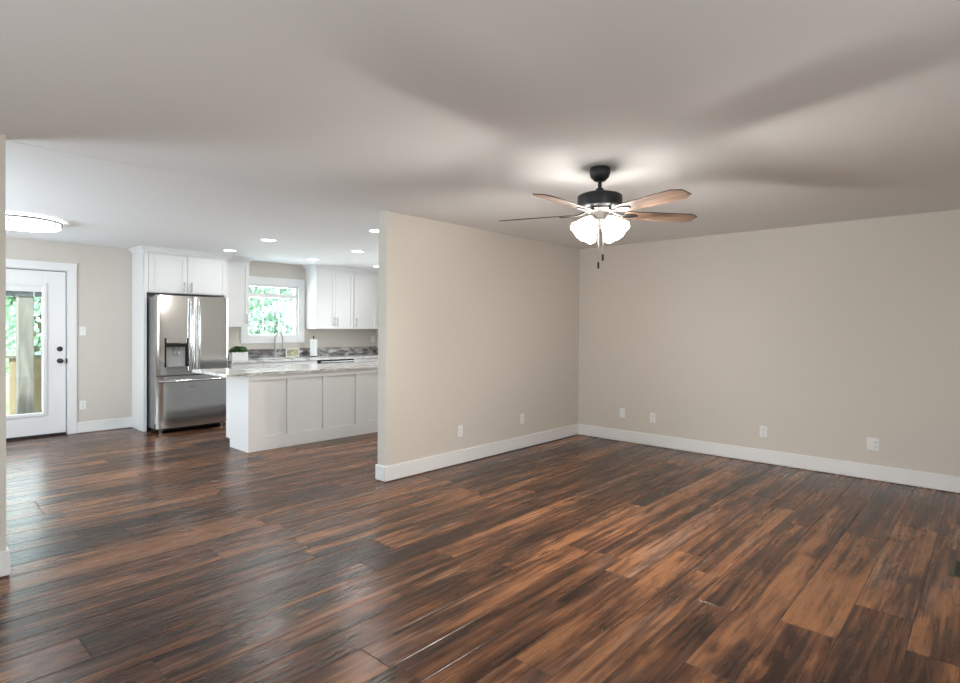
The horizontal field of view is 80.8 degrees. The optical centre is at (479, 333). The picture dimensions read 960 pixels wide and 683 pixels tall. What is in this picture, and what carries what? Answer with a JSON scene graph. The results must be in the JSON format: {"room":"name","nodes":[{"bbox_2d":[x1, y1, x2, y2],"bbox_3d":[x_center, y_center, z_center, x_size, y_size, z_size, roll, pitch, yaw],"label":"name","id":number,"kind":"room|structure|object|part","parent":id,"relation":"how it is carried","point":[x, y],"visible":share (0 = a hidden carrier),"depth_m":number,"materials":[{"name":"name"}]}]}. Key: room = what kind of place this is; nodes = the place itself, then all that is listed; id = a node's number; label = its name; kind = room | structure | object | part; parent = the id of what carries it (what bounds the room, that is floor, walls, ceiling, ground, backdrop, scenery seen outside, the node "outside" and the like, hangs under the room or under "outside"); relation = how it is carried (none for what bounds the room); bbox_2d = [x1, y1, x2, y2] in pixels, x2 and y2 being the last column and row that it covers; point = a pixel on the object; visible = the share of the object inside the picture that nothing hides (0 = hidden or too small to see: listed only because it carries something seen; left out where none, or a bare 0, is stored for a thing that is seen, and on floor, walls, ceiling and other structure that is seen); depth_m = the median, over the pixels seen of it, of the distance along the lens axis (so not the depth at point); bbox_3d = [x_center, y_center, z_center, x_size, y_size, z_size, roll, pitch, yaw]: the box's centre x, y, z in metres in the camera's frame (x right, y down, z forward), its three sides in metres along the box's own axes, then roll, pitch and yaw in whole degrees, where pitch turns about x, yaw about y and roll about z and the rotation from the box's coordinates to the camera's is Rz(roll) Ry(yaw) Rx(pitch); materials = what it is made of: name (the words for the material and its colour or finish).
{"room":"empty living room","nodes":[
{"label":"empty living room","id":0,"kind":"room"},
{"bbox_2d":[0,134,5,576],"bbox_3d":[-3.384,0.125,2.368,0.114,2.440,2.135,1,1,42],"label":"wall","id":1,"kind":"structure","parent":0,"point":[2,136],"depth_m":3.11,"materials":[{"name":"beige paint"}]},
{"bbox_2d":[0,545,9,576],"bbox_3d":[-3.387,1.272,2.385,0.144,0.137,2.150,1,1,42],"label":"baseboard","id":2,"kind":"structure","parent":1,"relation":"attached to","point":[4,555],"depth_m":3.12,"materials":[{"name":"white paint"}]},
{"bbox_2d":[6,237,375,432],"bbox_3d":[-4.816,0.062,7.779,0.160,2.438,8.520,1,1,42],"label":"wall","id":3,"kind":"structure","parent":0,"point":[104,274],"depth_m":7.50,"materials":[{"name":"beige paint"}]},
{"bbox_2d":[6,267,67,440],"bbox_3d":[-5.605,0.243,6.864,0.172,2.082,0.943,1,1,42],"label":"door","id":4,"kind":"structure","parent":3,"relation":"in","point":[53,418],"depth_m":7.06,"materials":[{"name":"white paint"}]},
{"bbox_3d":[-5.587,0.196,6.848,0.016,1.652,0.520,1,1,42],"label":"glass moulding","id":5,"kind":"part","parent":4,"relation":"part of","materials":[{"name":"clear glass"}]},
{"bbox_2d":[6,259,76,433],"bbox_3d":[-5.566,0.194,6.828,0.018,2.182,1.130,1,1,42],"label":"trim","id":6,"kind":"structure","parent":3,"relation":"attached to","point":[71,268],"depth_m":7.19,"materials":[{"name":"white paint"}]},
{"bbox_2d":[79,400,85,409],"bbox_3d":[-5.149,0.921,7.304,0.008,0.115,0.070,1,1,42],"label":"wall outlet","id":7,"kind":"object","parent":3,"relation":"attached to","point":[82,404],"visible":1,"depth_m":7.30,"materials":[{"name":"white plastic"}]},
{"bbox_2d":[79,327,85,334],"bbox_3d":[-5.140,-0.036,7.292,0.016,0.115,0.070,1,1,42],"label":"light switch","id":8,"kind":"object","parent":3,"relation":"attached to","point":[82,330],"visible":1,"depth_m":7.29,"materials":[{"name":"white plastic"}]},
{"bbox_2d":[77,417,131,432],"bbox_3d":[-6.141,1.214,6.218,0.015,0.137,4.071,1,1,42],"label":"baseboard","id":9,"kind":"structure","parent":3,"relation":"attached to","point":[89,426],"depth_m":7.48,"materials":[{"name":"white paint"}]},
{"bbox_2d":[227,256,253,326],"bbox_3d":[-3.738,-0.631,8.549,0.377,1.052,0.454,1,1,42],"label":"upper cabinet","id":10,"kind":"object","parent":3,"relation":"attached to","point":[237,267],"visible":0.68,"depth_m":8.46,"materials":[{"name":"white paint"}]},
{"bbox_3d":[-3.738,-1.121,8.547,0.369,0.071,0.454,1,1,42],"label":"crown moulding","id":11,"kind":"part","parent":10,"relation":"part of","materials":[{"name":"white paint"}]},
{"bbox_2d":[240,276,304,343],"bbox_3d":[-3.374,-0.384,9.219,0.020,1.070,1.105,1,1,42],"label":"trim","id":12,"kind":"structure","parent":3,"relation":"attached to","point":[244,338],"depth_m":9.34,"materials":[{"name":"white paint"}]},
{"bbox_2d":[248,284,296,335],"bbox_3d":[-3.433,-0.380,9.273,0.100,0.828,0.873,1,1,42],"label":"window","id":13,"kind":"structure","parent":3,"relation":"in","point":[262,295],"depth_m":9.32,"materials":[{"name":"white paint"}]},
{"bbox_3d":[-3.426,-0.622,9.266,0.075,0.065,0.815,1,1,42],"label":"meeting rail","id":14,"kind":"part","parent":13,"relation":"part of","materials":[{"name":"white paint"}]},
{"bbox_2d":[303,264,354,328],"bbox_3d":[-2.613,-0.623,9.782,0.377,1.077,0.803,1,1,42],"label":"upper cabinet","id":15,"kind":"object","parent":3,"relation":"attached to","point":[329,290],"visible":1,"depth_m":9.63,"materials":[{"name":"white paint"}]},
{"bbox_3d":[-2.617,-0.584,9.570,0.020,0.994,0.360,1,1,42],"label":"door","id":16,"kind":"part","parent":15,"relation":"part of","materials":[{"name":"white paint"}]},
{"bbox_3d":[-2.613,-1.126,9.780,0.369,0.071,0.803,1,1,42],"label":"crown moulding","id":17,"kind":"part","parent":15,"relation":"part of","materials":[{"name":"white paint"}]},
{"bbox_3d":[-2.369,-0.586,9.843,0.020,0.994,0.370,1,1,42],"label":"door","id":18,"kind":"part","parent":15,"relation":"part of","materials":[{"name":"white paint"}]},
{"bbox_2d":[353,268,378,328],"bbox_3d":[-2.100,-0.625,10.344,0.377,1.077,0.716,1,1,42],"label":"upper cabinet","id":19,"kind":"object","parent":3,"relation":"attached to","point":[365,280],"visible":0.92,"depth_m":10.18,"materials":[{"name":"white paint"}]},
{"bbox_3d":[-2.100,-1.128,10.342,0.369,0.071,0.716,1,1,42],"label":"crown moulding","id":20,"kind":"part","parent":19,"relation":"part of","materials":[{"name":"white paint"}]},
{"bbox_2d":[375,329,377,345],"bbox_3d":[-0.252,0.077,9.274,4.569,2.438,0.160,1,1,42],"label":"wall","id":21,"kind":"structure","parent":0,"point":[376,339],"depth_m":10.73,"materials":[{"name":"beige paint"}]},
{"bbox_2d":[378,211,579,476],"bbox_3d":[0.322,0.109,6.429,0.114,2.440,3.588,1,1,42],"label":"wall partition","id":22,"kind":"structure","parent":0,"point":[478,329],"depth_m":5.87,"materials":[{"name":"beige paint"}]},
{"bbox_2d":[458,425,462,436],"bbox_3d":[-0.202,0.997,5.779,0.008,0.115,0.070,1,1,42],"label":"wall outlet","id":23,"kind":"object","parent":22,"relation":"attached to","point":[460,428],"visible":1,"depth_m":5.78,"materials":[{"name":"white plastic"}]},
{"bbox_2d":[375,424,578,481],"bbox_3d":[0.255,1.256,6.376,0.144,0.137,3.443,1,1,42],"label":"baseboard","id":24,"kind":"structure","parent":22,"relation":"attached to","point":[400,470],"depth_m":5.84,"materials":[{"name":"white paint"}]},
{"bbox_2d":[520,413,523,423],"bbox_3d":[0.491,0.984,6.538,0.008,0.115,0.070,1,1,42],"label":"wall outlet","id":25,"kind":"object","parent":22,"relation":"attached to","point":[521,415],"visible":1,"depth_m":6.53,"materials":[{"name":"white plastic"}]},
{"bbox_2d":[0,0,959,269],"bbox_3d":[-0.937,-1.156,4.235,10.640,0.122,8.520,1,1,42],"label":"ceiling","id":26,"kind":"structure","parent":0,"point":[214,126],"depth_m":2.76,"materials":[{"name":"white paint"}]},
{"bbox_2d":[6,213,62,231],"bbox_3d":[-4.504,-1.088,5.520,0.673,0.087,0.672,1,1,42],"label":"flush ceiling light","id":27,"kind":"object","parent":26,"relation":"attached to","point":[19,222],"visible":0.92,"depth_m":5.44,"materials":[{"name":"white glass"}]},
{"bbox_2d":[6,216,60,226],"bbox_3d":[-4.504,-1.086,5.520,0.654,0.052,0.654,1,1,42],"label":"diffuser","id":28,"kind":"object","parent":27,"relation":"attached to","point":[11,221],"depth_m":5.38,"materials":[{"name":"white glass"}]},
{"bbox_2d":[6,220,61,231],"bbox_3d":[-4.504,-1.052,5.520,0.654,0.016,0.654,1,1,42],"label":"diffuser","id":29,"kind":"object","parent":27,"relation":"attached to","point":[19,225],"depth_m":5.49,"materials":[{"name":"white glass"}]},
{"bbox_2d":[260,238,276,240],"bbox_3d":[-2.542,-1.127,6.772,0.196,0.008,0.196,1,1,42],"label":"recessed light","id":30,"kind":"object","parent":26,"relation":"in","point":[263,239],"visible":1,"depth_m":6.72,"materials":[{"name":"white paint"}]},
{"bbox_2d":[367,229,378,231],"bbox_3d":[-1.113,-1.111,6.076,0.196,0.008,0.196,1,1,42],"label":"recessed light","id":31,"kind":"object","parent":26,"relation":"in","point":[370,230],"visible":0.71,"depth_m":6.05,"materials":[{"name":"white paint"}]},
{"bbox_2d":[499,165,696,268],"bbox_3d":[0.743,-0.752,3.632,1.357,0.656,1.293,1,1,42],"label":"ceiling fan","id":32,"kind":"object","parent":26,"relation":"hanging from","point":[598,203],"visible":1,"depth_m":3.60,"materials":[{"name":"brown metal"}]},
{"bbox_3d":[0.387,-0.788,3.843,0.525,0.006,0.140,1,12,23],"label":"blade","id":33,"kind":"part","parent":32,"relation":"part of","materials":[{"name":"brown wood"}]},
{"bbox_3d":[0.497,-0.783,3.352,0.140,0.006,0.525,15,10,40],"label":"blade","id":34,"kind":"part","parent":32,"relation":"part of","materials":[{"name":"brown wood"}]},
{"bbox_3d":[0.681,-0.699,3.627,0.128,0.146,0.142,-46,19,-18],"label":"lamp shade","id":35,"kind":"part","parent":32,"relation":"part of","materials":[{"name":"white glass"}]},
{"bbox_3d":[0.735,-0.700,3.774,0.142,0.146,0.128,0,-42,-24],"label":"lamp shade","id":36,"kind":"part","parent":32,"relation":"part of","materials":[{"name":"white glass"}]},
{"bbox_3d":[0.772,-0.584,3.675,0.004,0.232,0.003,0,1,-3],"label":"pull chain","id":37,"kind":"part","parent":32,"relation":"part of","materials":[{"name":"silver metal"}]},
{"bbox_3d":[0.863,-0.699,3.743,0.142,0.146,0.128,1,-42,50],"label":"lamp shade","id":38,"kind":"part","parent":32,"relation":"part of","materials":[{"name":"white glass"}]},
{"bbox_3d":[0.857,-0.697,3.598,0.142,0.146,0.128,0,44,-46],"label":"lamp shade","id":39,"kind":"part","parent":32,"relation":"part of","materials":[{"name":"white glass"}]},
{"bbox_3d":[0.997,-0.779,3.305,0.140,0.006,0.525,13,-6,-30],"label":"blade","id":40,"kind":"part","parent":32,"relation":"part of","materials":[{"name":"brown wood"}]},
{"bbox_3d":[1.197,-0.782,3.767,0.525,0.006,0.140,0,-10,-13],"label":"blade","id":41,"kind":"part","parent":32,"relation":"part of","materials":[{"name":"brown wood"}]},
{"bbox_2d":[0,422,959,682],"bbox_3d":[-0.954,1.373,4.260,10.520,0.060,8.400,1,1,42],"label":"floor","id":42,"kind":"structure","parent":0,"point":[187,555],"depth_m":3.28,"materials":[{"name":"brown wood"}]},
{"bbox_2d":[128,245,231,431],"bbox_3d":[-4.200,0.065,7.931,0.543,2.437,1.181,1,1,42],"label":"tall cabinet","id":43,"kind":"object","parent":42,"relation":"on","point":[155,270],"visible":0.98,"depth_m":7.62,"materials":[{"name":"white paint"}]},
{"bbox_3d":[-4.202,-0.808,7.597,0.020,0.500,0.482,1,1,42],"label":"door","id":44,"kind":"part","parent":43,"relation":"part of","materials":[{"name":"white paint"}]},
{"bbox_3d":[-4.193,-1.118,7.920,0.543,0.071,1.181,1,1,42],"label":"crown moulding","id":45,"kind":"part","parent":43,"relation":"part of","materials":[{"name":"white paint"}]},
{"bbox_3d":[-3.856,-0.810,7.977,0.020,0.500,0.534,1,1,42],"label":"door","id":46,"kind":"part","parent":43,"relation":"part of","materials":[{"name":"white paint"}]},
{"bbox_2d":[147,294,227,433],"bbox_3d":[-4.077,0.386,7.771,0.851,1.800,0.918,1,1,42],"label":"refrigerator","id":47,"kind":"object","parent":42,"relation":"on","point":[185,334],"visible":0.93,"depth_m":7.46,"materials":[{"name":"grey metal"}]},
{"bbox_3d":[-4.003,0.018,7.386,0.087,1.035,0.450,1,1,42],"label":"door","id":48,"kind":"part","parent":47,"relation":"part of","materials":[{"name":"silver metal"}]},
{"bbox_3d":[-3.983,0.245,7.387,0.060,0.380,0.288,1,1,42],"label":"dispenser frame","id":49,"kind":"part","parent":47,"relation":"part of","materials":[{"name":"black plastic"}]},
{"bbox_3d":[-3.969,0.087,7.373,0.021,0.062,0.242,1,1,42],"label":"display panel","id":50,"kind":"part","parent":47,"relation":"part of","materials":[{"name":"silver metal"}]},
{"bbox_3d":[-3.852,0.888,7.567,0.087,0.673,0.918,1,1,42],"label":"freezer drawer","id":51,"kind":"part","parent":47,"relation":"part of","materials":[{"name":"silver metal"}]},
{"bbox_3d":[-3.830,0.016,7.466,0.082,0.953,0.028,1,1,42],"label":"handle","id":52,"kind":"part","parent":47,"relation":"part of","materials":[{"name":"silver metal"}]},
{"bbox_3d":[-3.760,0.015,7.543,0.082,0.953,0.028,1,1,42],"label":"handle","id":53,"kind":"part","parent":47,"relation":"part of","materials":[{"name":"silver metal"}]},
{"bbox_3d":[-3.692,0.017,7.727,0.087,1.035,0.462,1,1,42],"label":"door","id":54,"kind":"part","parent":47,"relation":"part of","materials":[{"name":"silver metal"}]},
{"bbox_2d":[228,362,262,367],"bbox_3d":[-3.631,0.854,8.484,0.657,0.855,0.494,1,1,42],"label":"base cabinet","id":55,"kind":"object","parent":42,"relation":"on","point":[261,363],"visible":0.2,"depth_m":8.26,"materials":[{"name":"white paint"}]},
{"bbox_2d":[192,361,377,452],"bbox_3d":[-2.017,0.862,7.441,0.920,0.882,3.050,1,1,42],"label":"kitchen island","id":56,"kind":"object","parent":42,"relation":"on","point":[268,407],"visible":0.63,"depth_m":6.69,"materials":[{"name":"white paint"}]},
{"bbox_2d":[263,360,316,365],"bbox_3d":[-3.158,0.852,9.003,0.657,0.855,0.909,1,1,42],"label":"base cabinet","id":57,"kind":"object","parent":42,"relation":"on","point":[309,361],"visible":0.13,"depth_m":8.79,"materials":[{"name":"white paint"}]},
{"bbox_3d":[-3.101,0.521,8.644,0.020,0.165,0.447,1,1,42],"label":"drawer","id":58,"kind":"part","parent":57,"relation":"part of","materials":[{"name":"white paint"}]},
{"bbox_3d":[-2.796,0.520,8.978,0.020,0.165,0.447,1,1,42],"label":"drawer","id":59,"kind":"part","parent":57,"relation":"part of","materials":[{"name":"white paint"}]},
{"bbox_2d":[317,359,353,363],"bbox_3d":[-2.605,0.852,9.593,0.660,0.852,0.700,1,1,42],"label":"dishwasher","id":60,"kind":"object","parent":42,"relation":"on","point":[332,360],"visible":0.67,"depth_m":9.38,"materials":[{"name":"silver plastic"}]},
{"bbox_3d":[-2.374,0.459,9.381,0.042,0.019,0.644,1,1,42],"label":"handle","id":61,"kind":"part","parent":60,"relation":"part of","materials":[{"name":"silver metal"}]},
{"bbox_2d":[354,358,377,361],"bbox_3d":[-2.071,0.848,10.195,0.657,0.855,0.904,1,1,42],"label":"base cabinet","id":62,"kind":"object","parent":42,"relation":"on","point":[356,359],"visible":0.16,"depth_m":9.83,"materials":[{"name":"white paint"}]},
{"bbox_2d":[228,346,377,363],"bbox_3d":[-2.780,0.334,9.421,0.639,0.175,3.028,1,1,42],"label":"countertop","id":63,"kind":"structure","parent":62,"relation":"on","point":[327,353],"depth_m":9.51,"materials":[{"name":"stone"}]},
{"bbox_2d":[229,346,247,359],"bbox_3d":[-3.616,0.287,8.445,0.138,0.208,0.265,1,1,42],"label":"planter","id":64,"kind":"object","parent":63,"relation":"on","point":[236,352],"visible":1,"depth_m":8.40,"materials":[{"name":"white ceramic"}]},
{"bbox_2d":[273,332,283,357],"bbox_3d":[-3.279,0.180,9.177,0.170,0.411,0.060,0,1,-32],"label":"faucet","id":65,"kind":"object","parent":63,"relation":"on","point":[275,353],"visible":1,"depth_m":9.14,"materials":[{"name":"silver metal"}]},
{"bbox_2d":[286,348,298,356],"bbox_3d":[-3.132,0.313,9.411,0.018,0.140,0.240,1,1,42],"label":"framed board","id":66,"kind":"object","parent":63,"relation":"on","point":[290,352],"visible":1,"depth_m":9.41,"materials":[{"name":"beige"}]},
{"bbox_2d":[287,349,297,355],"bbox_3d":[-3.133,0.313,9.412,0.010,0.112,0.212,1,1,42],"label":"print","id":67,"kind":"object","parent":66,"relation":"attached to","point":[290,352],"depth_m":9.41},
{"bbox_2d":[309,336,316,356],"bbox_3d":[-2.834,0.209,9.599,0.150,0.350,0.150,1,1,42],"label":"paper towel holder","id":68,"kind":"object","parent":63,"relation":"on","point":[313,342],"visible":1,"depth_m":9.55,"materials":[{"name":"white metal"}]},
{"bbox_2d":[949,559,959,577],"bbox_3d":[2.821,1.375,3.279,0.130,0.003,0.300,1,1,42],"label":"floor vent","id":69,"kind":"object","parent":42,"relation":"in","point":[954,571],"visible":1,"depth_m":3.29,"materials":[{"name":"brown metal"}]},
{"bbox_2d":[954,561,959,575],"bbox_3d":[2.825,1.374,3.283,0.086,0.001,0.266,1,1,42],"label":"grille","id":70,"kind":"object","parent":69,"relation":"attached to","point":[956,563],"depth_m":3.30,"materials":[{"name":"black metal"}]},
{"bbox_2d":[578,209,959,492],"bbox_3d":[3.488,0.140,5.514,5.797,2.440,0.140,1,1,42],"label":"wall","id":71,"kind":"structure","parent":0,"point":[829,338],"depth_m":5.74,"materials":[{"name":"beige paint"}]},
{"bbox_2d":[620,408,624,417],"bbox_3d":[1.765,0.981,6.989,0.070,0.115,0.008,1,1,42],"label":"cover plate","id":72,"kind":"object","parent":71,"relation":"attached to","point":[622,410],"visible":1,"depth_m":6.98,"materials":[{"name":"white plastic"}]},
{"bbox_2d":[650,413,655,422],"bbox_3d":[2.060,1.000,6.719,0.070,0.115,0.008,1,1,42],"label":"wall outlet","id":73,"kind":"object","parent":71,"relation":"attached to","point":[652,415],"visible":1,"depth_m":6.71,"materials":[{"name":"white plastic"}]},
{"bbox_2d":[760,426,766,436],"bbox_3d":[2.964,1.022,5.894,0.070,0.115,0.008,1,1,42],"label":"wall outlet","id":74,"kind":"object","parent":71,"relation":"attached to","point":[763,429],"visible":1,"depth_m":5.89,"materials":[{"name":"white plastic"}]},
{"bbox_2d":[578,424,959,492],"bbox_3d":[3.374,1.285,5.518,5.622,0.137,0.015,1,1,42],"label":"baseboard","id":75,"kind":"structure","parent":71,"relation":"attached to","point":[861,470],"depth_m":5.73,"materials":[{"name":"white paint"}]},
{"bbox_2d":[867,437,878,450],"bbox_3d":[3.665,1.028,5.256,0.098,0.115,0.008,1,1,42],"label":"wall outlet","id":76,"kind":"object","parent":71,"relation":"attached to","point":[872,443],"visible":1,"depth_m":5.25,"materials":[{"name":"white plastic"}]},
{"label":"outside","id":77,"kind":"structure","parent":0,"visible":0},
{"bbox_3d":[-6.314,1.582,7.663,1.839,0.580,5.200,1,1,42],"label":"deck","id":78,"kind":"object","parent":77,"visible":0},
{"bbox_2d":[6,354,41,414],"bbox_3d":[-6.311,0.762,7.867,0.090,0.935,3.800,1,1,42],"label":"deck railing","id":79,"kind":"object","parent":78,"relation":"on","point":[12,358],"visible":0.1,"depth_m":7.90,"materials":[{"name":"brown wood"}]},
{"bbox_3d":[-6.308,0.314,7.862,0.090,0.040,3.800,1,1,42],"label":"rail","id":80,"kind":"part","parent":79,"relation":"part of","materials":[{"name":"wood"}]},
{"bbox_2d":[15,294,33,413],"bbox_3d":[-6.231,0.376,7.718,0.186,1.830,0.186,1,1,42],"label":"post","id":81,"kind":"object","parent":78,"relation":"on","point":[24,305],"visible":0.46,"depth_m":7.66,"materials":[{"name":"white paint"}]},
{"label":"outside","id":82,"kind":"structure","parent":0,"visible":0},
{"bbox_2d":[6,346,15,414],"bbox_3d":[-26.900,1.505,31.319,58.080,0.020,70.000,1,1,42],"label":"lawn","id":83,"kind":"structure","parent":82,"point":[7,377],"depth_m":17.13,"materials":[{"name":"green plant"}]},
{"bbox_2d":[6,285,41,375],"bbox_3d":[-10.709,-1.460,13.448,4.230,6.503,5.233,0,1,-25],"label":"tree","id":84,"kind":"object","parent":83,"relation":"on","point":[11,301],"visible":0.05,"depth_m":12.34,"materials":[{"name":"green plant"}]},
{"bbox_2d":[248,305,292,333],"bbox_3d":[-5.837,0.502,15.665,2.369,2.626,2.003,1,1,42],"label":"tree","id":85,"kind":"object","parent":83,"relation":"on","point":[269,318],"visible":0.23,"depth_m":14.86,"materials":[{"name":"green plant"}]},
{"bbox_2d":[249,286,292,311],"bbox_3d":[-8.502,-1.723,19.386,4.606,6.937,4.648,1,1,42],"label":"tree","id":86,"kind":"object","parent":83,"relation":"on","point":[252,301],"visible":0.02,"depth_m":19.78,"materials":[{"name":"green plant"}]},
{"bbox_2d":[252,287,292,312],"bbox_3d":[-9.299,-1.977,25.628,4.415,7.306,4.814,1,1,42],"label":"tree","id":87,"kind":"object","parent":83,"relation":"on","point":[283,291],"visible":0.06,"depth_m":24.93,"materials":[{"name":"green plant"}]}
]}

